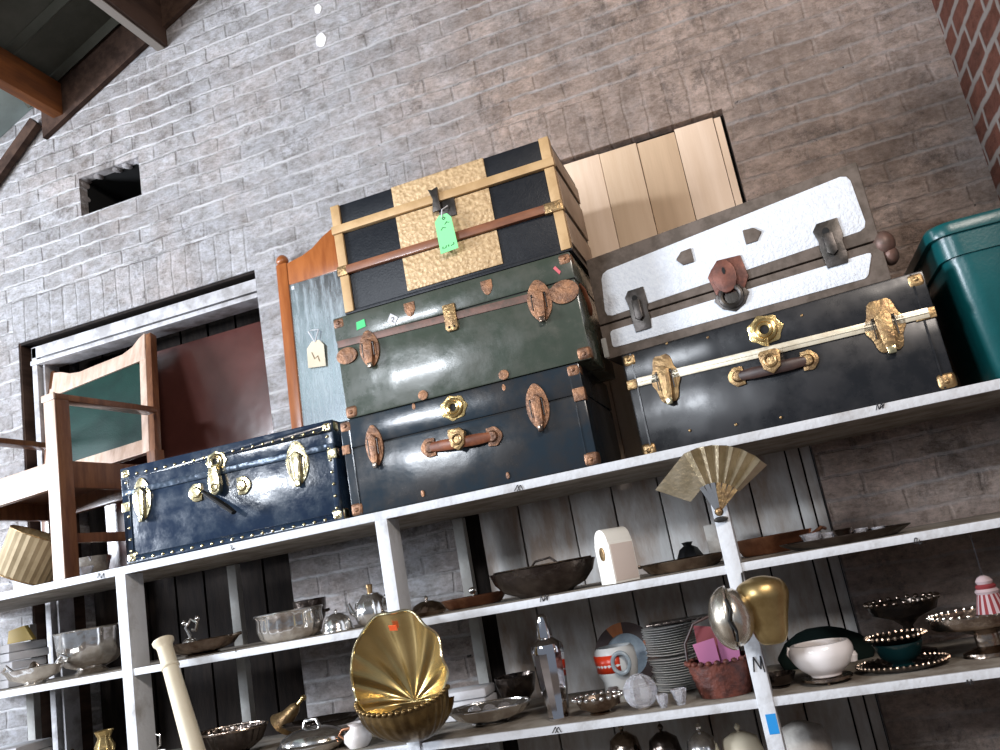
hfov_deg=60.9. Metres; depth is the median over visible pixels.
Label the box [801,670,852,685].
saucer
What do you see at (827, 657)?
bowl
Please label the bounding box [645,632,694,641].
dinner plate
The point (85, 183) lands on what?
trim
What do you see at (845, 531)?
glass dish
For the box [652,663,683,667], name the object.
dinner plate
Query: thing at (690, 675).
dinner plate
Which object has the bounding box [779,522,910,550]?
platter
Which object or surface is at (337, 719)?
platter
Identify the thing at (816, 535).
glass dish
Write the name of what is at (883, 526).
glass dish
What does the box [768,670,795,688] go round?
dish
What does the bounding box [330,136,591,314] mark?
trunk
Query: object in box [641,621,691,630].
dinner plate
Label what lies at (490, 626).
trim
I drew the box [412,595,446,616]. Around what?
butter dish
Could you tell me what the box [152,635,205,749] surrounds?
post
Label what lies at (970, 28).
wall
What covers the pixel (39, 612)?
trim
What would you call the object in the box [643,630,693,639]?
dinner plate
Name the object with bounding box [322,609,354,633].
domed lid
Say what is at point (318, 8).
lights
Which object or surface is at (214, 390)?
door
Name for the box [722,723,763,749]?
lidded jar
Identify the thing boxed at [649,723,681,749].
lidded jar
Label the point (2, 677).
foam box
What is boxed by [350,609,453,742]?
shell bowl
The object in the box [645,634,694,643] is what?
dinner plate
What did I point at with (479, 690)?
linens
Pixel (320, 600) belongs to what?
cup
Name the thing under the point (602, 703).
bowl
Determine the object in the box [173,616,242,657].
tray
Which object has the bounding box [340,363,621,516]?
trunk
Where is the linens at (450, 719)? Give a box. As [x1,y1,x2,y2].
[446,716,455,721]
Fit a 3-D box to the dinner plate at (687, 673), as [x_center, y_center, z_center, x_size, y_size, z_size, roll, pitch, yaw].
[0.556,0.922,2.630,0.162,0.006,0.162,-14,-14,16]
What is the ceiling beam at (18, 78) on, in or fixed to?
attached to the ceiling
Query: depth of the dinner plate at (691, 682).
2.59 m
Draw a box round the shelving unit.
[0,379,999,749]
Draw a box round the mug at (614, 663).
[593,643,637,703]
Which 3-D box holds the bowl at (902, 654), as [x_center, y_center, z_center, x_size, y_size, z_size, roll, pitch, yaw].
[1.089,0.758,2.313,0.131,0.063,0.131,-14,-14,16]
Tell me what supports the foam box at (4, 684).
on the shelving unit
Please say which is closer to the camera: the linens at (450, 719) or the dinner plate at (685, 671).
the dinner plate at (685, 671)
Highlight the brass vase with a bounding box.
[93,728,115,749]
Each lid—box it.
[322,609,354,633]
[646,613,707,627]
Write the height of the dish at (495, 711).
0.057 m
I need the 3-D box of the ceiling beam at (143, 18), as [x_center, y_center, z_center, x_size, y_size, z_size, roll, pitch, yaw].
[-2.448,-2.134,1.737,0.062,0.303,5.116,-14,-14,16]
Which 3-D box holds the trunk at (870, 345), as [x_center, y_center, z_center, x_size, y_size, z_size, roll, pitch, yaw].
[0.869,0.008,2.599,0.874,0.331,0.439,-16,-14,24]
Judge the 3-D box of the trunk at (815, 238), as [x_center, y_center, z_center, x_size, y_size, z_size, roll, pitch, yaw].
[0.765,-0.312,2.698,0.889,0.360,0.382,-16,-14,24]
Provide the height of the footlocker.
0.340 m
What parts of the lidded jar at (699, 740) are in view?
knob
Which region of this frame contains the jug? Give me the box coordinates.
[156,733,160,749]
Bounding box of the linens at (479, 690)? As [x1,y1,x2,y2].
[448,682,494,701]
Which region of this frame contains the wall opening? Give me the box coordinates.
[87,164,141,212]
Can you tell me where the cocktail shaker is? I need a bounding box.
[531,614,569,720]
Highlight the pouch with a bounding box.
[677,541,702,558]
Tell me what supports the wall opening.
attached to the wall at (244, 132)
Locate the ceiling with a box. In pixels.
[0,0,119,107]
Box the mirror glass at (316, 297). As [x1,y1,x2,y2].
[289,271,349,425]
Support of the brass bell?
on the shelving unit
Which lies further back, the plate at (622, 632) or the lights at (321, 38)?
the lights at (321, 38)
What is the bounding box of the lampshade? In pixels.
[0,525,52,585]
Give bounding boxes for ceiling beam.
[0,47,62,117]
[90,0,167,50]
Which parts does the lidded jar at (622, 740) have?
knob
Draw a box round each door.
[78,308,307,749]
[105,321,273,568]
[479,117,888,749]
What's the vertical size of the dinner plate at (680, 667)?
0.006 m
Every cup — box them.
[292,596,329,632]
[483,704,495,709]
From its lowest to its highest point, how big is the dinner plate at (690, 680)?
0.006 m
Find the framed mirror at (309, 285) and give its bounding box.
[276,229,349,428]
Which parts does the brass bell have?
handle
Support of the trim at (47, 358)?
attached to the wall at (244, 132)
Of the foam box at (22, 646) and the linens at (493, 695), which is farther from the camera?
the foam box at (22, 646)
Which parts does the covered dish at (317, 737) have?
handle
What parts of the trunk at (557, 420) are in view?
handle mount, lock plate, lid, handle mount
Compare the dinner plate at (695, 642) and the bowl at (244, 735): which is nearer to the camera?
the dinner plate at (695, 642)
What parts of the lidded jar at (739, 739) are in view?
knob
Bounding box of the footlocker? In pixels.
[120,420,353,564]
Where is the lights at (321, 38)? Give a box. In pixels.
[316,33,326,46]
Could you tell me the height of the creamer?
0.072 m
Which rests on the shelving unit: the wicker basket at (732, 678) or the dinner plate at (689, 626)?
the wicker basket at (732, 678)
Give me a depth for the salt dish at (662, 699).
2.36 m
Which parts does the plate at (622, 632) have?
rim panel, rim panel, rim panel, rim panel, rim panel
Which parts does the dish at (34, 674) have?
handle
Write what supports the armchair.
on the shelving unit
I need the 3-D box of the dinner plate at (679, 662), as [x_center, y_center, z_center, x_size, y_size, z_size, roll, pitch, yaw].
[0.545,0.889,2.639,0.162,0.006,0.162,-14,-14,16]
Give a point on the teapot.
(370, 604)
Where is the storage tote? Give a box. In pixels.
[904,208,999,385]
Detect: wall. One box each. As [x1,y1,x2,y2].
[0,0,999,749]
[932,0,999,200]
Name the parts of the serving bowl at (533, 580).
handle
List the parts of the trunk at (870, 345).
handle mount, lock plate, lid, handle mount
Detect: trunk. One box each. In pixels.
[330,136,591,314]
[333,252,614,418]
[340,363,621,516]
[586,162,899,365]
[622,271,957,454]
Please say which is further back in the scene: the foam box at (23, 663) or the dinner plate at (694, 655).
the foam box at (23, 663)
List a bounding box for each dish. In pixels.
[1,654,69,686]
[79,554,111,572]
[79,565,93,575]
[276,717,345,749]
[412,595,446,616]
[450,696,530,726]
[655,693,667,707]
[670,687,685,705]
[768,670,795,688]
[778,626,874,669]
[799,531,821,541]
[821,532,834,538]
[832,527,852,535]
[852,527,867,532]
[863,628,927,644]
[871,525,884,529]
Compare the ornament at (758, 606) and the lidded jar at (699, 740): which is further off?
the lidded jar at (699, 740)
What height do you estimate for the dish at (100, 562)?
0.089 m
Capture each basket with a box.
[684,615,752,698]
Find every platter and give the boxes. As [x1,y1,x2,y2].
[281,711,357,731]
[637,551,722,574]
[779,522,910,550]
[855,652,950,673]
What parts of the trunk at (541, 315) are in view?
shield plate, shield plate, hasp plate, lid, shield plate, shield plate, handle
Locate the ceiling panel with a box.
[0,89,32,137]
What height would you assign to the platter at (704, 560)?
0.039 m
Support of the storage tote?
on the shelving unit
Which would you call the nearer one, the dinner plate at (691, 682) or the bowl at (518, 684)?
the dinner plate at (691, 682)
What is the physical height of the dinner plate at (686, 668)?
0.006 m
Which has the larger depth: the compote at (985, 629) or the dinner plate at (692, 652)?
the dinner plate at (692, 652)
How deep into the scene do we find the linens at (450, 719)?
2.79 m
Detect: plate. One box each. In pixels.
[595,622,652,677]
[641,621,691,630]
[641,623,691,632]
[642,625,690,634]
[642,628,689,637]
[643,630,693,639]
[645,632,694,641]
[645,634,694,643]
[645,637,695,646]
[645,641,696,651]
[646,639,695,648]
[646,647,693,656]
[647,650,695,660]
[648,645,692,653]
[649,654,696,663]
[649,657,695,665]
[651,667,688,672]
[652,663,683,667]
[652,666,685,669]
[653,670,688,674]
[654,672,689,677]
[655,674,691,679]
[655,679,692,684]
[656,677,691,681]
[657,681,694,686]
[657,683,695,689]
[657,686,696,691]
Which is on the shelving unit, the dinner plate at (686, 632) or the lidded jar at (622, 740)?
the lidded jar at (622, 740)
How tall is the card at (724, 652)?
0.084 m
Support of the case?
on the shelving unit
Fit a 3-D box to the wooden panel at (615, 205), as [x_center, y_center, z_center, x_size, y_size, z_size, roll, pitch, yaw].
[0.492,0.582,3.056,1.293,2.943,0.038,-14,-14,16]
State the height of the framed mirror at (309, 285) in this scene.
1.269 m
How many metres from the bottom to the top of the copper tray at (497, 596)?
0.062 m
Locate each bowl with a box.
[52,623,120,675]
[201,720,267,749]
[253,604,322,643]
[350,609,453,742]
[489,555,594,598]
[494,671,535,705]
[571,689,623,715]
[781,720,832,749]
[786,637,857,678]
[872,638,922,667]
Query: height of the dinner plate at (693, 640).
0.006 m
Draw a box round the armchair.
[0,333,164,580]
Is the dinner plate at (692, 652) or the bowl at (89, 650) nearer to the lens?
the dinner plate at (692, 652)
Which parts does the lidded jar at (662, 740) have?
knob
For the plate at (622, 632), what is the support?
on the shelving unit
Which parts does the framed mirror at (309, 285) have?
rail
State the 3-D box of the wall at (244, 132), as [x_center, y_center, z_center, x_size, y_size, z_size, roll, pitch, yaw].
[-1.339,-0.478,4.030,6.305,6.100,0.400,-14,-14,16]
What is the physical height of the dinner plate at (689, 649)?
0.006 m
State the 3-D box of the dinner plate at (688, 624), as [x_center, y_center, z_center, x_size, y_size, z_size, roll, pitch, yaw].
[0.523,0.796,2.667,0.162,0.006,0.162,-14,-14,16]
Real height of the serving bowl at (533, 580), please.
0.114 m
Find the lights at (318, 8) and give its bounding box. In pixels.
[314,4,321,13]
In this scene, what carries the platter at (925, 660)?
on the shelving unit
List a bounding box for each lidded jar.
[610,726,641,749]
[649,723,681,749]
[687,723,719,749]
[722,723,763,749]
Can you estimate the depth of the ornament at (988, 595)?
2.15 m
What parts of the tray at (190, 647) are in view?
handle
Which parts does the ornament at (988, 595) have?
sash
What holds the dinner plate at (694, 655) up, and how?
on the dinner plate at (679, 662)
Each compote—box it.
[862,592,939,653]
[926,607,999,658]
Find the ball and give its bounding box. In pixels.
[624,673,656,709]
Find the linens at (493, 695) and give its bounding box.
[452,692,496,708]
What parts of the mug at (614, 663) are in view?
ring handle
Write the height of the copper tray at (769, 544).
0.056 m
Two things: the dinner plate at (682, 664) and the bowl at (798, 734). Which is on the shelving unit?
the bowl at (798, 734)
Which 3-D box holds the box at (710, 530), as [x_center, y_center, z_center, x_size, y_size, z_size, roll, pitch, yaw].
[0.705,0.543,2.754,0.060,0.120,0.063,-14,-14,16]
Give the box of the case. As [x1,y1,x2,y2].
[594,526,639,584]
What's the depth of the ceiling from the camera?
4.03 m
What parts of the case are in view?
panel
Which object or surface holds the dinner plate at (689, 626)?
on the dinner plate at (684, 630)
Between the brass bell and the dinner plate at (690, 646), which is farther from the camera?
the brass bell
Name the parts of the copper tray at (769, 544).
handle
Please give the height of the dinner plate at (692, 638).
0.006 m
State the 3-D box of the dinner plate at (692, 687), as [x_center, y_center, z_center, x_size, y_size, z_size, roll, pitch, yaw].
[0.566,0.963,2.624,0.162,0.006,0.162,-14,-14,16]
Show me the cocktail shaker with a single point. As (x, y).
(547, 652)
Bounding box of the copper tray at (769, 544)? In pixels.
[737,525,826,557]
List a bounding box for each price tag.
[307,329,325,367]
[435,205,457,253]
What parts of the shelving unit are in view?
post, post, post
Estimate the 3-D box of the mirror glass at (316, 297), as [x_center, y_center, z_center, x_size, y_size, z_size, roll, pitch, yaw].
[-0.624,0.072,3.400,0.390,1.055,0.012,-14,-17,16]
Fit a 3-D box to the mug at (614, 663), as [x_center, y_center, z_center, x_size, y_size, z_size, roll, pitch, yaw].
[0.365,0.921,2.627,0.132,0.160,0.141,-14,-14,16]
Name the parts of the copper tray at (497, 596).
knob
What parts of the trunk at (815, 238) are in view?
shield plate, lock plate, lid panel, panel, shield plate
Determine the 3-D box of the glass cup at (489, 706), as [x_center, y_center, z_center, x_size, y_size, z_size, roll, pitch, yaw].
[-0.032,1.043,2.635,0.048,0.044,0.048,-14,-14,16]
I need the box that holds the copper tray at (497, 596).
[441,587,504,609]
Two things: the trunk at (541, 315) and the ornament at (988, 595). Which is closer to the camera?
the ornament at (988, 595)
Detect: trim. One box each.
[0,118,41,184]
[19,344,93,749]
[21,270,254,347]
[30,279,258,749]
[41,0,197,139]
[81,159,138,214]
[463,116,889,749]
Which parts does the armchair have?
armrest, rail, rail, leg, armrest, post, seat, leg, rail, crest rail, rail, armrest, rail, rail, post, leg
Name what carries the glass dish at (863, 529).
on the platter at (891, 529)
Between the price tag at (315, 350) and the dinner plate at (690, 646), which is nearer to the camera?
the dinner plate at (690, 646)
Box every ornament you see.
[708,572,788,649]
[970,535,999,614]
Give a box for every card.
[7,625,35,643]
[693,638,719,664]
[694,626,720,662]
[717,639,739,662]
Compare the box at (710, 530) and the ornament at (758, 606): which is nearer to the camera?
the ornament at (758, 606)
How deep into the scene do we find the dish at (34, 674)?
3.06 m
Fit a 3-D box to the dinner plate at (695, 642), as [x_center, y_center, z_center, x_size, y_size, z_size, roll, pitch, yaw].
[0.535,0.850,2.655,0.162,0.006,0.162,-14,-14,16]
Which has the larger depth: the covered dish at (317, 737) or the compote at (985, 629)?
the covered dish at (317, 737)
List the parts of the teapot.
spout, wooden knob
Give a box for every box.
[0,639,45,654]
[0,647,48,662]
[0,656,45,671]
[0,664,47,680]
[0,679,47,689]
[0,737,51,749]
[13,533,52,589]
[703,524,723,561]
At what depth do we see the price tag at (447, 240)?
2.73 m
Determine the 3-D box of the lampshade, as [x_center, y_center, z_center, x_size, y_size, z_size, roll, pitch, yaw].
[-1.805,0.697,3.290,0.272,0.257,0.241,-14,-14,16]
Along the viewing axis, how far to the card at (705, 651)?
2.39 m
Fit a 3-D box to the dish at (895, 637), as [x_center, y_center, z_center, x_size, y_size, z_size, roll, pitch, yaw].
[1.081,0.716,2.323,0.168,0.022,0.142,-14,-14,16]
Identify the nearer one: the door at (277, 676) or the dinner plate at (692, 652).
the dinner plate at (692, 652)
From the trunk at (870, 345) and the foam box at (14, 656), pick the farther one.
the foam box at (14, 656)
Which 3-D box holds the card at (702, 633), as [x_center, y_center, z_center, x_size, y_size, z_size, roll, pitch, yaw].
[0.622,0.776,2.452,0.105,0.119,0.021,-14,-14,16]
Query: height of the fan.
0.211 m
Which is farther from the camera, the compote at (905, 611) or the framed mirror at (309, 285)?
the framed mirror at (309, 285)
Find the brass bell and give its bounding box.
[270,694,305,734]
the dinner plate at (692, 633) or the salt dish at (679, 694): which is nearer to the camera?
the salt dish at (679, 694)
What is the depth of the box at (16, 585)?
3.48 m
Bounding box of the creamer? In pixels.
[338,720,371,748]
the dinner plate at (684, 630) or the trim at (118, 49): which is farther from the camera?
the trim at (118, 49)
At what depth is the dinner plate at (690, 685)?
2.59 m
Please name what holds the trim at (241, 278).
attached to the wall at (244, 132)
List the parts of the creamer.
handle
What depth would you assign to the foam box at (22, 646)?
3.36 m
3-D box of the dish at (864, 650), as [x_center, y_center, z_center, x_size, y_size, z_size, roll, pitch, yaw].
[0.998,0.831,2.619,0.290,0.105,0.136,-14,-14,16]
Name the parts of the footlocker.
handle mount, lock plate, lid, handle mount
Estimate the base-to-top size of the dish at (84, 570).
0.040 m
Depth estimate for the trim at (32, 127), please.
4.24 m
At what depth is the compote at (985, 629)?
2.25 m
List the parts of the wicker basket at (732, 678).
arched handle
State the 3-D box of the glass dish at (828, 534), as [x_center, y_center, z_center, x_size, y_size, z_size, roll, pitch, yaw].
[0.933,0.463,2.416,0.047,0.029,0.047,-21,-17,37]
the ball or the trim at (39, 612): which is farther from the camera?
the trim at (39, 612)
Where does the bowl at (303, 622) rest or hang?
on the shelving unit
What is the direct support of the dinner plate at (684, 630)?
on the dinner plate at (686, 632)
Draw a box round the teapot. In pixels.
[347,584,387,626]
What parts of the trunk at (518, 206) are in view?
embossed panel, embossed panel, embossed panel, lock plate, embossed panel, lid, rail, panel, panel, panel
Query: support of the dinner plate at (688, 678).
on the dinner plate at (690, 680)
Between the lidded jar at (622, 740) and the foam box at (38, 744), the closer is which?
the lidded jar at (622, 740)
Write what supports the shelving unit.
on the floor
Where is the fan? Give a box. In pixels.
[656,445,766,522]

